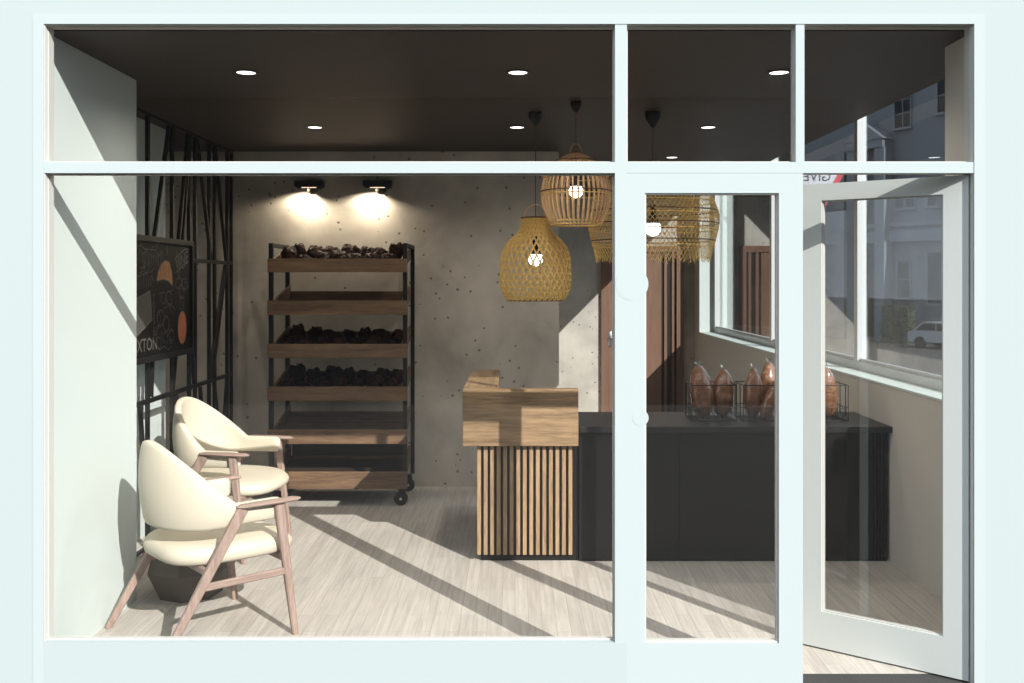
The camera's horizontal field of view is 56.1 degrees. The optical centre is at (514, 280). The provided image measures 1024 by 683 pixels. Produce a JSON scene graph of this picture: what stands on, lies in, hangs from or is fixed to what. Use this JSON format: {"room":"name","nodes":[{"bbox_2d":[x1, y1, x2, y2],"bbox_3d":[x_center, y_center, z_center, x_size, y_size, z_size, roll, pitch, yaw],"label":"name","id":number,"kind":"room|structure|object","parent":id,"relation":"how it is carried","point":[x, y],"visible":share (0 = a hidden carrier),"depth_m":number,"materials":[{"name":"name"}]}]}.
{"room":"shop exterior","nodes":[
{"label":"shop exterior","id":0,"kind":"room"},
{"bbox_2d":[54,37,165,635],"bbox_3d":[-2.303,0.312,5.405,0.595,2.750,2.650,0,0,0],"label":"wall","id":1,"kind":"structure","parent":0,"point":[99,521],"depth_m":4.58,"materials":[{"name":"grey paint"}]},
{"bbox_2d":[166,152,558,486],"bbox_3d":[-2.019,0.312,7.950,4.761,2.750,0.140,0,0,0],"label":"wall","id":2,"kind":"structure","parent":0,"point":[459,228],"depth_m":7.88,"materials":[{"name":"concrete"}]},
{"bbox_2d":[294,180,324,194],"bbox_3d":[-1.675,-0.758,7.822,0.230,0.112,0.116,0,0,0],"label":"wall lamp","id":3,"kind":"object","parent":2,"relation":"attached to","point":[312,186],"visible":1,"depth_m":7.78,"materials":[{"name":"black metal"}]},
{"bbox_2d":[363,180,392,194],"bbox_3d":[-1.120,-0.758,7.822,0.230,0.112,0.116,0,0,0],"label":"wall lamp","id":4,"kind":"object","parent":2,"relation":"attached to","point":[380,186],"visible":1,"depth_m":7.78,"materials":[{"name":"black metal"}]},
{"bbox_2d":[54,30,963,196],"bbox_3d":[-1.069,-1.113,8.090,6.662,0.100,8.020,0,0,0],"label":"ceiling","id":5,"kind":"structure","parent":0,"point":[367,90],"depth_m":5.22,"materials":[{"name":"brown paint"}]},
{"bbox_2d":[234,70,257,74],"bbox_3d":[-1.367,-1.060,4.880,0.116,0.006,0.116,0,0,0],"label":"recessed light","id":6,"kind":"object","parent":5,"relation":"in","point":[241,72],"visible":1,"depth_m":4.88,"materials":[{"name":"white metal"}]},
{"bbox_2d":[237,71,254,74],"bbox_3d":[-1.367,-1.060,4.880,0.096,0.002,0.096,0,0,0],"label":"diffuser","id":7,"kind":"object","parent":6,"relation":"attached to","point":[238,72],"depth_m":4.88,"materials":[{"name":"white plastic"}]},
{"bbox_2d":[306,126,322,128],"bbox_3d":[-1.380,-1.060,6.620,0.116,0.006,0.116,0,0,0],"label":"recessed light","id":8,"kind":"object","parent":5,"relation":"in","point":[310,127],"visible":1,"depth_m":6.62,"materials":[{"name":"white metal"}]},
{"bbox_2d":[509,126,524,128],"bbox_3d":[0.014,-1.060,6.620,0.116,0.006,0.116,0,0,0],"label":"recessed light","id":9,"kind":"object","parent":5,"relation":"in","point":[511,127],"visible":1,"depth_m":6.62,"materials":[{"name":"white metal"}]},
{"bbox_2d":[507,70,528,74],"bbox_3d":[0.015,-1.060,4.880,0.116,0.006,0.116,0,0,0],"label":"recessed light","id":10,"kind":"object","parent":5,"relation":"in","point":[511,72],"visible":1,"depth_m":4.88,"materials":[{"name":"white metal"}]},
{"bbox_2d":[509,71,526,74],"bbox_3d":[0.015,-1.060,4.880,0.096,0.002,0.096,0,0,0],"label":"diffuser","id":11,"kind":"object","parent":10,"relation":"attached to","point":[510,72],"depth_m":4.88,"materials":[{"name":"white plastic"}]},
{"bbox_2d":[500,112,571,301],"bbox_3d":[0.130,-0.468,6.070,0.455,1.188,0.455,0,0,0],"label":"pendant lamp","id":12,"kind":"object","parent":5,"relation":"hanging from","point":[540,228],"visible":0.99,"depth_m":5.96,"materials":[{"name":"yellow wicker"}]},
{"bbox_2d":[531,236,540,253],"bbox_3d":[0.130,-0.226,6.070,0.074,0.121,0.074,0,0,0],"label":"socket","id":13,"kind":"object","parent":12,"relation":"attached to","point":[536,247],"depth_m":6.05,"materials":[{"name":"black metal"}]},
{"bbox_2d":[540,101,611,226],"bbox_3d":[0.362,-0.696,5.700,0.425,0.733,0.425,0,0,-34],"label":"pendant lamp","id":14,"kind":"object","parent":5,"relation":"hanging from","point":[575,189],"visible":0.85,"depth_m":5.61,"materials":[{"name":"beige wicker"}]},
{"bbox_2d":[570,176,581,186],"bbox_3d":[0.362,-0.617,5.700,0.067,0.119,0.067,0,0,0],"label":"socket","id":15,"kind":"object","parent":14,"relation":"attached to","point":[575,177],"depth_m":5.68,"materials":[{"name":"black metal"}]},
{"bbox_2d":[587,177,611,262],"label":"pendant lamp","id":16,"kind":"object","parent":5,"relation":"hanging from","point":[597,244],"depth_m":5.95,"materials":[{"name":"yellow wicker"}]},
{"bbox_2d":[646,195,719,263],"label":"pendant lamp","id":17,"kind":"object","parent":5,"relation":"hanging from","point":[653,226],"depth_m":5.79,"materials":[{"name":"yellow wicker"}]},
{"bbox_2d":[647,204,658,222],"bbox_3d":[0.868,-0.421,6.040,0.080,0.122,0.080,0,0,0],"label":"socket","id":18,"kind":"object","parent":17,"relation":"attached to","point":[652,213],"depth_m":6.02,"materials":[{"name":"black metal"}]},
{"bbox_2d":[700,126,716,128],"bbox_3d":[1.332,-1.060,6.620,0.116,0.006,0.116,0,0,0],"label":"recessed light","id":19,"kind":"object","parent":5,"relation":"in","point":[701,127],"visible":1,"depth_m":6.62,"materials":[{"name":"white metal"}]},
{"bbox_2d":[767,70,790,74],"bbox_3d":[1.342,-1.060,4.880,0.116,0.006,0.116,0,0,0],"label":"recessed light","id":20,"kind":"object","parent":5,"relation":"in","point":[773,72],"visible":1,"depth_m":4.88,"materials":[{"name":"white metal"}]},
{"bbox_2d":[770,71,787,74],"bbox_3d":[1.342,-1.060,4.880,0.096,0.002,0.096,0,0,0],"label":"diffuser","id":21,"kind":"object","parent":20,"relation":"attached to","point":[771,72],"depth_m":4.88,"materials":[{"name":"white plastic"}]},
{"bbox_2d":[0,0,1023,682],"bbox_3d":[-0.900,0.013,4.040,7.000,3.450,0.080,0,0,0],"label":"wall","id":22,"kind":"structure","parent":0,"point":[1004,19],"depth_m":4.00,"materials":[{"name":"grey paint"}]},
{"bbox_2d":[45,640,614,642],"bbox_3d":[-0.772,1.508,4.027,2.377,0.003,0.055,0,0,0],"label":"trim","id":23,"kind":"structure","parent":22,"relation":"attached to","point":[47,641],"depth_m":4.01,"materials":[{"name":"grey paint"}]},
{"bbox_2d":[48,174,613,639],"bbox_3d":[-0.773,0.528,4.040,2.379,1.956,0.024,0,0,0],"label":"window","id":24,"kind":"structure","parent":22,"relation":"in","point":[50,637],"depth_m":4.03,"materials":[{"name":"grey"}]},
{"bbox_2d":[48,27,613,161],"bbox_3d":[-0.773,-0.783,4.040,2.379,0.575,0.024,0,0,0],"label":"window","id":25,"kind":"structure","parent":22,"relation":"in","point":[49,28],"depth_m":4.03,"materials":[{"name":"grey"}]},
{"bbox_2d":[33,14,984,682],"bbox_3d":[-0.025,0.312,4.002,3.965,2.850,0.009,0,0,0],"label":"trim","id":26,"kind":"structure","parent":22,"relation":"attached to","point":[620,167],"depth_m":4.00,"materials":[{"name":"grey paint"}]},
{"bbox_2d":[616,173,802,682],"bbox_3d":[0.809,0.642,4.025,0.781,2.182,0.051,0,0,0],"label":"door","id":27,"kind":"structure","parent":22,"relation":"in","point":[779,659],"depth_m":4.00,"materials":[{"name":"grey paint"}]},
{"bbox_2d":[627,27,793,161],"bbox_3d":[0.818,-0.783,4.040,0.703,0.575,0.024,0,0,0],"label":"window","id":28,"kind":"structure","parent":22,"relation":"in","point":[791,28],"depth_m":4.03,"materials":[{"name":"grey"}]},
{"bbox_2d":[803,175,968,680],"bbox_3d":[1.624,0.617,4.256,0.720,2.125,0.040,0,0,36],"label":"door","id":29,"kind":"structure","parent":22,"relation":"in","point":[946,652],"depth_m":4.18,"materials":[{"name":"grey paint"}]},
{"bbox_2d":[803,674,968,682],"bbox_3d":[1.544,1.712,4.053,0.738,0.050,0.145,0,0,0],"label":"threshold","id":30,"kind":"structure","parent":22,"relation":"attached to","point":[807,678],"depth_m":4.08,"materials":[{"name":"grey"}]},
{"bbox_2d":[804,27,969,161],"bbox_3d":[1.559,-0.783,4.040,0.706,0.575,0.024,0,0,0],"label":"window","id":31,"kind":"structure","parent":22,"relation":"in","point":[967,28],"depth_m":4.03,"materials":[{"name":"grey"}]},
{"bbox_2d":[94,487,941,673],"bbox_3d":[-0.800,1.728,8.213,6.800,0.080,8.175,0,0,0],"label":"floor","id":32,"kind":"structure","parent":0,"point":[364,563],"depth_m":5.22,"materials":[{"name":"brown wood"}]},
{"bbox_2d":[136,107,232,557],"bbox_3d":[-2.320,0.312,6.479,0.024,2.750,2.765,0,0,0],"label":"screen","id":33,"kind":"object","parent":32,"relation":"on","point":[226,285],"visible":0.49,"depth_m":7.14,"materials":[{"name":"grey metal"}]},
{"bbox_2d":[136,234,193,364],"bbox_3d":[-2.283,0.113,6.180,0.035,0.786,1.200,0,0,0],"label":"framed print","id":34,"kind":"object","parent":33,"relation":"attached to","point":[164,266],"visible":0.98,"depth_m":6.21,"materials":[{"name":"printed paper"},{"name":"black frame"}]},
{"bbox_2d":[147,559,235,602],"bbox_3d":[-1.759,1.552,5.182,0.457,0.270,0.453,0,0,0],"label":"pot","id":35,"kind":"object","parent":32,"relation":"on","point":[172,583],"visible":0.26,"depth_m":5.01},
{"bbox_2d":[105,440,300,635],"bbox_3d":[-1.486,1.219,4.653,0.755,0.954,0.724,0,0,-41],"label":"armchair","id":36,"kind":"object","parent":32,"relation":"on","point":[196,520],"visible":1,"depth_m":4.41,"materials":[{"name":"beige leather"}]},
{"bbox_2d":[141,397,293,564],"bbox_3d":[-1.841,1.219,6.101,0.755,0.954,0.724,0,0,10],"label":"armchair","id":37,"kind":"object","parent":32,"relation":"on","point":[205,440],"visible":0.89,"depth_m":6.14,"materials":[{"name":"beige leather"}]},
{"bbox_2d":[267,243,414,504],"bbox_3d":[-1.330,0.702,7.469,1.048,1.972,0.578,0,0,0],"label":"rack","id":38,"kind":"object","parent":32,"relation":"on","point":[331,449],"visible":0.72,"depth_m":7.20,"materials":[{"name":"black metal"}]},
{"bbox_2d":[280,378,294,386],"bbox_3d":[-1.735,0.797,7.318,0.095,0.122,0.143,0,0,10],"label":"bun","id":39,"kind":"object","parent":38,"relation":"on","point":[289,382],"visible":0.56,"depth_m":7.29,"materials":[{"name":"brown food"}]},
{"bbox_2d":[280,334,295,343],"bbox_3d":[-1.733,0.472,7.338,0.115,0.128,0.163,0,0,26],"label":"bun","id":40,"kind":"object","parent":38,"relation":"on","point":[287,339],"visible":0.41,"depth_m":7.30,"materials":[{"name":"brown food"}]},
{"bbox_2d":[280,246,296,258],"bbox_3d":[-1.724,-0.188,7.330,0.128,0.164,0.159,0,0,-19],"label":"bun","id":41,"kind":"object","parent":38,"relation":"on","point":[286,253],"visible":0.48,"depth_m":7.28,"materials":[{"name":"brown food"}]},
{"bbox_2d":[288,363,305,384],"bbox_3d":[-1.712,0.730,7.533,0.130,0.168,0.163,0,0,-3],"label":"bun","id":42,"kind":"object","parent":38,"relation":"on","point":[297,373],"visible":0.73,"depth_m":7.49,"materials":[{"name":"black food"}]},
{"bbox_2d":[289,323,305,336],"bbox_3d":[-1.703,0.413,7.531,0.126,0.163,0.157,0,0,-27],"label":"bun","id":43,"kind":"object","parent":38,"relation":"on","point":[296,330],"visible":0.48,"depth_m":7.48,"materials":[{"name":"brown food"}]},
{"bbox_2d":[294,243,305,255],"bbox_3d":[-1.696,-0.226,7.537,0.118,0.154,0.149,0,0,-39],"label":"bun","id":44,"kind":"object","parent":38,"relation":"on","point":[300,248],"visible":0.43,"depth_m":7.48,"materials":[{"name":"brown food"}]},
{"bbox_2d":[296,381,310,386],"bbox_3d":[-1.613,0.808,7.330,0.118,0.094,0.117,0,0,16],"label":"bun","id":45,"kind":"object","parent":38,"relation":"on","point":[300,383],"visible":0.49,"depth_m":7.30,"materials":[{"name":"brown food"}]},
{"bbox_2d":[296,254,311,258],"bbox_3d":[-1.604,-0.157,7.332,0.123,0.098,0.122,0,0,-3],"label":"bun","id":46,"kind":"object","parent":38,"relation":"on","point":[304,256],"visible":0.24,"depth_m":7.30,"materials":[{"name":"brown food"}]},
{"bbox_2d":[294,335,314,343],"bbox_3d":[-1.605,0.473,7.326,0.161,0.128,0.159,0,0,14],"label":"bun","id":47,"kind":"object","parent":38,"relation":"on","point":[300,339],"visible":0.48,"depth_m":7.28,"materials":[{"name":"brown food"}]},
{"bbox_2d":[306,367,320,384],"bbox_3d":[-1.582,0.745,7.526,0.109,0.140,0.135,0,0,-4],"label":"bun","id":48,"kind":"object","parent":38,"relation":"on","point":[312,374],"visible":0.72,"depth_m":7.48,"materials":[{"name":"black food"}]},
{"bbox_2d":[307,326,322,338],"bbox_3d":[-1.567,0.423,7.531,0.112,0.144,0.168,0,0,12],"label":"bun","id":49,"kind":"object","parent":38,"relation":"on","point":[313,332],"visible":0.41,"depth_m":7.48,"materials":[{"name":"brown food"}]},
{"bbox_2d":[306,245,324,258],"bbox_3d":[-1.575,-0.216,7.536,0.124,0.138,0.177,0,0,22],"label":"bun","id":50,"kind":"object","parent":38,"relation":"on","point":[312,250],"visible":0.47,"depth_m":7.48,"materials":[{"name":"brown food"}]},
{"bbox_2d":[312,379,330,386],"bbox_3d":[-1.472,0.800,7.329,0.142,0.113,0.141,0,0,15],"label":"bun","id":51,"kind":"object","parent":38,"relation":"on","point":[318,382],"visible":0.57,"depth_m":7.29,"materials":[{"name":"brown food"}]},
{"bbox_2d":[314,333,328,343],"bbox_3d":[-1.469,0.466,7.321,0.110,0.142,0.137,0,0,-41],"label":"bun","id":52,"kind":"object","parent":38,"relation":"on","point":[321,338],"visible":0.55,"depth_m":7.28,"materials":[{"name":"brown food"}]},
{"bbox_2d":[315,251,329,258],"bbox_3d":[-1.475,-0.169,7.333,0.115,0.127,0.162,0,0,-5],"label":"bun","id":53,"kind":"object","parent":38,"relation":"on","point":[320,254],"visible":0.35,"depth_m":7.30,"materials":[{"name":"brown food"}]},
{"bbox_2d":[322,329,338,343],"bbox_3d":[-1.453,0.434,7.541,0.147,0.117,0.145,0,0,26],"label":"bun","id":54,"kind":"object","parent":38,"relation":"on","point":[330,333],"visible":0.43,"depth_m":7.49,"materials":[{"name":"brown food"}]},
{"bbox_2d":[324,246,339,258],"bbox_3d":[-1.448,-0.212,7.534,0.119,0.132,0.169,0,0,22],"label":"bun","id":55,"kind":"object","parent":38,"relation":"on","point":[330,250],"visible":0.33,"depth_m":7.49,"materials":[{"name":"brown food"}]},
{"bbox_2d":[324,365,343,381],"bbox_3d":[-1.436,0.738,7.546,0.137,0.151,0.193,0,0,16],"label":"bun","id":56,"kind":"object","parent":38,"relation":"on","point":[331,372],"visible":0.63,"depth_m":7.50,"materials":[{"name":"black food"}]},
{"bbox_2d":[331,374,346,386],"bbox_3d":[-1.347,0.784,7.330,0.114,0.146,0.171,0,0,2],"label":"bun","id":57,"kind":"object","parent":38,"relation":"on","point":[338,380],"visible":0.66,"depth_m":7.28,"materials":[{"name":"brown food"}]},
{"bbox_2d":[331,333,346,343],"bbox_3d":[-1.343,0.466,7.320,0.115,0.147,0.173,0,0,-20],"label":"bun","id":58,"kind":"object","parent":38,"relation":"on","point":[339,338],"visible":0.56,"depth_m":7.27,"materials":[{"name":"brown food"}]},
{"bbox_2d":[267,406,410,443],"bbox_3d":[-1.330,1.111,7.454,1.044,0.216,0.548,0,0,0],"label":"tray","id":59,"kind":"object","parent":38,"relation":"on","point":[306,427],"depth_m":7.45,"materials":[{"name":"brown wood"}]},
{"bbox_2d":[267,366,410,400],"bbox_3d":[-1.330,0.789,7.454,1.044,0.215,0.548,0,0,0],"label":"tray","id":60,"kind":"object","parent":38,"relation":"on","point":[275,392],"depth_m":7.18,"materials":[{"name":"brown wood"}]},
{"bbox_2d":[267,326,410,357],"bbox_3d":[-1.330,0.469,7.454,1.044,0.215,0.548,0,0,0],"label":"tray","id":61,"kind":"object","parent":38,"relation":"on","point":[275,349],"depth_m":7.18,"materials":[{"name":"brown wood"}]},
{"bbox_2d":[267,286,410,314],"bbox_3d":[-1.330,0.145,7.454,1.044,0.218,0.548,0,0,0],"label":"tray","id":62,"kind":"object","parent":38,"relation":"on","point":[288,302],"depth_m":7.18,"materials":[{"name":"brown wood"}]},
{"bbox_2d":[267,247,410,271],"bbox_3d":[-1.330,-0.172,7.454,1.044,0.212,0.548,0,0,0],"label":"tray","id":63,"kind":"object","parent":38,"relation":"on","point":[274,264],"depth_m":7.18,"materials":[{"name":"brown wood"}]},
{"bbox_2d":[331,250,347,258],"bbox_3d":[-1.342,-0.171,7.332,0.120,0.133,0.170,0,0,4],"label":"bun","id":64,"kind":"object","parent":38,"relation":"on","point":[338,254],"visible":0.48,"depth_m":7.29,"materials":[{"name":"brown food"}]},
{"bbox_2d":[275,445,410,488],"bbox_3d":[-1.330,1.437,7.454,1.044,0.239,0.548,0,0,0],"label":"tray","id":65,"kind":"object","parent":38,"relation":"on","point":[308,466],"depth_m":7.53,"materials":[{"name":"brown wood"}]},
{"bbox_2d":[341,367,355,384],"bbox_3d":[-1.301,0.743,7.526,0.110,0.143,0.138,0,0,-32],"label":"bun","id":66,"kind":"object","parent":38,"relation":"on","point":[349,373],"visible":0.76,"depth_m":7.47,"materials":[{"name":"brown food"}]},
{"bbox_2d":[342,329,355,342],"bbox_3d":[-1.319,0.434,7.556,0.100,0.111,0.142,0,0,24],"label":"bun","id":67,"kind":"object","parent":38,"relation":"on","point":[349,334],"visible":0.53,"depth_m":7.53,"materials":[{"name":"brown food"}]},
{"bbox_2d":[341,244,359,253],"bbox_3d":[-1.307,-0.219,7.530,0.134,0.150,0.191,0,0,25],"label":"bun","id":68,"kind":"object","parent":38,"relation":"on","point":[348,248],"visible":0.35,"depth_m":7.50,"materials":[{"name":"brown food"}]},
{"bbox_2d":[346,253,363,258],"bbox_3d":[-1.216,-0.161,7.321,0.144,0.114,0.142,0,0,28],"label":"bun","id":69,"kind":"object","parent":38,"relation":"on","point":[350,255],"visible":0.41,"depth_m":7.28,"materials":[{"name":"brown food"}]},
{"bbox_2d":[349,337,363,343],"bbox_3d":[-1.218,0.481,7.333,0.098,0.109,0.139,0,0,33],"label":"bun","id":70,"kind":"object","parent":38,"relation":"on","point":[355,340],"visible":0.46,"depth_m":7.31,"materials":[{"name":"brown food"}]},
{"bbox_2d":[351,378,363,386],"bbox_3d":[-1.201,0.799,7.319,0.092,0.118,0.138,0,0,-2],"label":"bun","id":71,"kind":"object","parent":38,"relation":"on","point":[359,382],"visible":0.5,"depth_m":7.28,"materials":[{"name":"brown food"}]},
{"bbox_2d":[357,369,370,384],"bbox_3d":[-1.185,0.755,7.531,0.109,0.120,0.154,0,0,-7],"label":"bun","id":72,"kind":"object","parent":38,"relation":"on","point":[362,374],"visible":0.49,"depth_m":7.49,"materials":[{"name":"brown food"}]},
{"bbox_2d":[358,327,370,342],"bbox_3d":[-1.176,0.425,7.538,0.104,0.134,0.129,0,0,-12],"label":"bun","id":73,"kind":"object","parent":38,"relation":"on","point":[364,333],"visible":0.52,"depth_m":7.49,"materials":[{"name":"brown food"}]},
{"bbox_2d":[358,246,371,255],"bbox_3d":[-1.175,-0.212,7.541,0.115,0.128,0.163,0,0,31],"label":"bun","id":74,"kind":"object","parent":38,"relation":"on","point":[364,250],"visible":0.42,"depth_m":7.49,"materials":[{"name":"brown food"}]},
{"bbox_2d":[363,252,380,258],"bbox_3d":[-1.083,-0.162,7.324,0.143,0.113,0.141,0,0,5],"label":"bun","id":75,"kind":"object","parent":38,"relation":"on","point":[371,255],"visible":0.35,"depth_m":7.28,"materials":[{"name":"brown food"}]},
{"bbox_2d":[365,334,380,343],"bbox_3d":[-1.084,0.469,7.317,0.109,0.140,0.164,0,0,11],"label":"bun","id":76,"kind":"object","parent":38,"relation":"on","point":[375,338],"visible":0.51,"depth_m":7.28,"materials":[{"name":"brown food"}]},
{"bbox_2d":[365,374,383,386],"bbox_3d":[-1.076,0.784,7.337,0.132,0.147,0.188,0,0,2],"label":"bun","id":77,"kind":"object","parent":38,"relation":"on","point":[373,380],"visible":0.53,"depth_m":7.29,"materials":[{"name":"brown food"}]},
{"bbox_2d":[370,247,387,255],"bbox_3d":[-1.063,-0.207,7.529,0.151,0.120,0.150,0,0,16],"label":"bun","id":78,"kind":"object","parent":38,"relation":"on","point":[379,250],"visible":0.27,"depth_m":7.49,"materials":[{"name":"brown food"}]},
{"bbox_2d":[370,328,390,343],"bbox_3d":[-1.051,0.432,7.529,0.158,0.126,0.157,0,0,10],"label":"bun","id":79,"kind":"object","parent":38,"relation":"on","point":[384,334],"visible":0.59,"depth_m":7.48,"materials":[{"name":"brown food"}]},
{"bbox_2d":[375,367,390,383],"bbox_3d":[-1.050,0.747,7.553,0.116,0.129,0.165,0,0,23],"label":"bun","id":80,"kind":"object","parent":38,"relation":"on","point":[385,373],"visible":0.6,"depth_m":7.52,"materials":[{"name":"black food"}]},
{"bbox_2d":[381,253,397,258],"bbox_3d":[-0.954,-0.161,7.328,0.139,0.110,0.137,0,0,2],"label":"bun","id":81,"kind":"object","parent":38,"relation":"on","point":[385,255],"visible":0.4,"depth_m":7.29,"materials":[{"name":"brown food"}]},
{"bbox_2d":[382,339,396,343],"bbox_3d":[-0.961,0.488,7.336,0.115,0.091,0.114,0,0,24],"label":"bun","id":82,"kind":"object","parent":38,"relation":"on","point":[386,341],"visible":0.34,"depth_m":7.31,"materials":[{"name":"brown food"}]},
{"bbox_2d":[385,377,397,386],"bbox_3d":[-0.944,0.794,7.339,0.094,0.119,0.140,0,0,-9],"label":"bun","id":83,"kind":"object","parent":38,"relation":"on","point":[391,382],"visible":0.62,"depth_m":7.30,"materials":[{"name":"brown food"}]},
{"bbox_2d":[389,242,402,258],"bbox_3d":[-0.930,-0.227,7.528,0.124,0.159,0.154,0,0,-4],"label":"bun","id":84,"kind":"object","parent":38,"relation":"on","point":[397,249],"visible":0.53,"depth_m":7.48,"materials":[{"name":"brown food"}]},
{"bbox_2d":[390,368,402,383],"bbox_3d":[-0.927,0.751,7.545,0.111,0.123,0.158,0,0,10],"label":"bun","id":85,"kind":"object","parent":38,"relation":"on","point":[397,373],"visible":0.75,"depth_m":7.50,"materials":[{"name":"brown food"}]},
{"bbox_2d":[391,329,402,343],"bbox_3d":[-0.916,0.434,7.537,0.107,0.119,0.152,0,0,33],"label":"bun","id":86,"kind":"object","parent":38,"relation":"on","point":[397,336],"visible":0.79,"depth_m":7.49,"materials":[{"name":"brown food"}]},
{"bbox_2d":[463,370,577,559],"bbox_3d":[0.034,1.167,6.345,0.692,1.042,1.250,0,0,0],"label":"counter","id":87,"kind":"object","parent":32,"relation":"on","point":[525,439],"visible":1,"depth_m":5.77,"materials":[{"name":"brown wood"}]},
{"bbox_2d":[578,412,891,560],"bbox_3d":[1.322,1.280,6.068,1.872,0.816,0.656,0,0,0],"label":"counter","id":88,"kind":"object","parent":32,"relation":"on","point":[710,485],"depth_m":5.78,"materials":[{"name":"black stone"}]},
{"bbox_2d":[685,381,736,420],"bbox_3d":[1.234,0.757,6.060,0.294,0.226,0.235,0,0,0],"label":"wire basket","id":89,"kind":"object","parent":88,"relation":"on","point":[714,416],"visible":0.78,"depth_m":6.01,"materials":[{"name":"black metal"}]},
{"bbox_2d":[689,362,714,417],"bbox_3d":[1.175,0.681,6.041,0.157,0.363,0.131,0,0,21],"label":"loaf","id":90,"kind":"object","parent":89,"relation":"in","point":[703,398],"visible":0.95,"depth_m":6.00,"materials":[{"name":"brown food"}]},
{"bbox_2d":[712,365,734,416],"bbox_3d":[1.313,0.692,6.064,0.144,0.336,0.124,0,0,-18],"label":"loaf","id":91,"kind":"object","parent":89,"relation":"in","point":[723,395],"visible":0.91,"depth_m":6.02,"materials":[{"name":"brown food"}]},
{"bbox_2d":[578,412,891,432],"bbox_3d":[1.322,0.890,6.068,1.872,0.037,0.656,0,0,0],"label":"countertop","id":92,"kind":"structure","parent":88,"relation":"on","point":[588,422],"depth_m":5.83,"materials":[{"name":"black stone"}]},
{"bbox_2d":[735,381,774,420],"bbox_3d":[1.553,0.757,6.060,0.294,0.226,0.235,0,0,0],"label":"wire basket","id":93,"kind":"object","parent":88,"relation":"on","point":[743,416],"visible":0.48,"depth_m":6.01,"materials":[{"name":"black metal"}]},
{"bbox_2d":[742,363,762,417],"bbox_3d":[1.498,0.689,6.039,0.129,0.341,0.102,1,0,0],"label":"loaf","id":94,"kind":"object","parent":93,"relation":"in","point":[752,394],"visible":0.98,"depth_m":6.01,"materials":[{"name":"brown food"}]},
{"bbox_2d":[760,381,774,418],"bbox_3d":[1.614,0.710,5.994,0.164,0.309,0.081,0,0,-15],"label":"loaf","id":95,"kind":"object","parent":93,"relation":"in","point":[768,402],"visible":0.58,"depth_m":5.96,"materials":[{"name":"brown food"}]},
{"bbox_2d":[760,359,774,415],"bbox_3d":[1.619,0.674,6.115,0.144,0.372,0.122,0,0,-13],"label":"loaf","id":96,"kind":"object","parent":93,"relation":"in","point":[767,376],"visible":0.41,"depth_m":6.09,"materials":[{"name":"brown food"}]},
{"bbox_2d":[825,381,848,420],"bbox_3d":[1.925,0.757,6.060,0.294,0.226,0.235,0,0,0],"label":"wire basket","id":97,"kind":"object","parent":88,"relation":"on","point":[840,385],"visible":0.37,"depth_m":6.01,"materials":[{"name":"black metal"}]},
{"bbox_2d":[825,363,837,416],"bbox_3d":[1.973,0.685,6.076,0.146,0.353,0.114,0,0,-10],"label":"loaf","id":98,"kind":"object","parent":97,"relation":"in","point":[831,397],"visible":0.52,"depth_m":6.04,"materials":[{"name":"brown food"}]},
{"bbox_2d":[559,197,693,411],"bbox_3d":[1.400,0.037,12.200,2.400,3.300,0.200,0,0,0],"label":"wall","id":99,"kind":"structure","parent":0,"point":[580,312],"depth_m":12.10,"materials":[{"name":"concrete"}]},
{"bbox_2d":[601,246,683,411],"bbox_3d":[1.600,0.623,12.050,1.032,2.130,0.100,0,0,0],"label":"door","id":100,"kind":"structure","parent":99,"relation":"in","point":[665,291],"depth_m":12.06,"materials":[{"name":"brown wood"}]},
{"bbox_2d":[694,37,963,598],"bbox_3d":[2.277,0.037,8.090,0.645,3.300,8.020,0,0,0],"label":"wall","id":101,"kind":"structure","parent":0,"point":[914,444],"depth_m":5.53,"materials":[{"name":"grey paint"}]},
{"bbox_2d":[699,195,941,401],"bbox_3d":[2.428,-0.487,8.180,0.345,2.250,7.240,0,0,0],"label":"trim","id":102,"kind":"structure","parent":101,"relation":"attached to","point":[706,269],"depth_m":11.78,"materials":[{"name":"grey paint"}]},
{"bbox_2d":[714,116,941,389],"bbox_3d":[2.470,-0.493,8.168,0.064,2.238,7.225,0,0,0],"label":"window","id":103,"kind":"structure","parent":101,"relation":"in","point":[858,361],"depth_m":6.85,"materials":[{"name":"clear glass"},{"name":"white paint"}]},
{"label":"outside","id":104,"kind":"structure","parent":0,"visible":0},
{"bbox_2d":[727,325,941,375],"bbox_3d":[61.300,3.788,83.990,117.400,0.200,160.020,0,0,0],"label":"street","id":105,"kind":"structure","parent":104,"point":[928,359],"depth_m":50.21,"materials":[{"name":"grey asphalt"}]},
{"bbox_2d":[727,152,790,325],"bbox_3d":[19.539,-5.688,82.829,15.000,18.750,6.200,0,0,41],"label":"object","id":106,"kind":"structure","parent":105,"relation":"on","point":[748,216],"depth_m":79.15,"materials":[{"name":"black"}]},
{"bbox_2d":[803,175,842,205],"bbox_3d":[3.460,1.179,11.035,0.740,5.017,0.080,0,0,0],"label":"road sign","id":107,"kind":"object","parent":105,"relation":"on","point":[807,179],"visible":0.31,"depth_m":11.00,"materials":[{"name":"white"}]},
{"bbox_2d":[804,79,944,343],"bbox_3d":[25.315,-6.312,59.985,7.000,20.000,15.000,0,0,-31],"label":"house","id":108,"kind":"structure","parent":105,"relation":"on","point":[904,235],"depth_m":58.60,"materials":[{"name":"paint"}]},
{"bbox_2d":[879,304,917,344],"bbox_3d":[22.590,2.575,56.603,0.989,2.431,2.194,0,0,-31],"label":"hedge","id":109,"kind":"object","parent":105,"relation":"on","point":[896,322],"visible":0.91,"depth_m":56.26,"materials":[{"name":"green plant"}]},
{"bbox_2d":[907,321,941,347],"bbox_3d":[23.592,2.962,52.013,1.760,1.450,4.130,0,0,-31],"label":"parked car","id":110,"kind":"object","parent":105,"relation":"on","point":[925,332],"visible":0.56,"depth_m":52.41,"materials":[{"name":"silver metal"}]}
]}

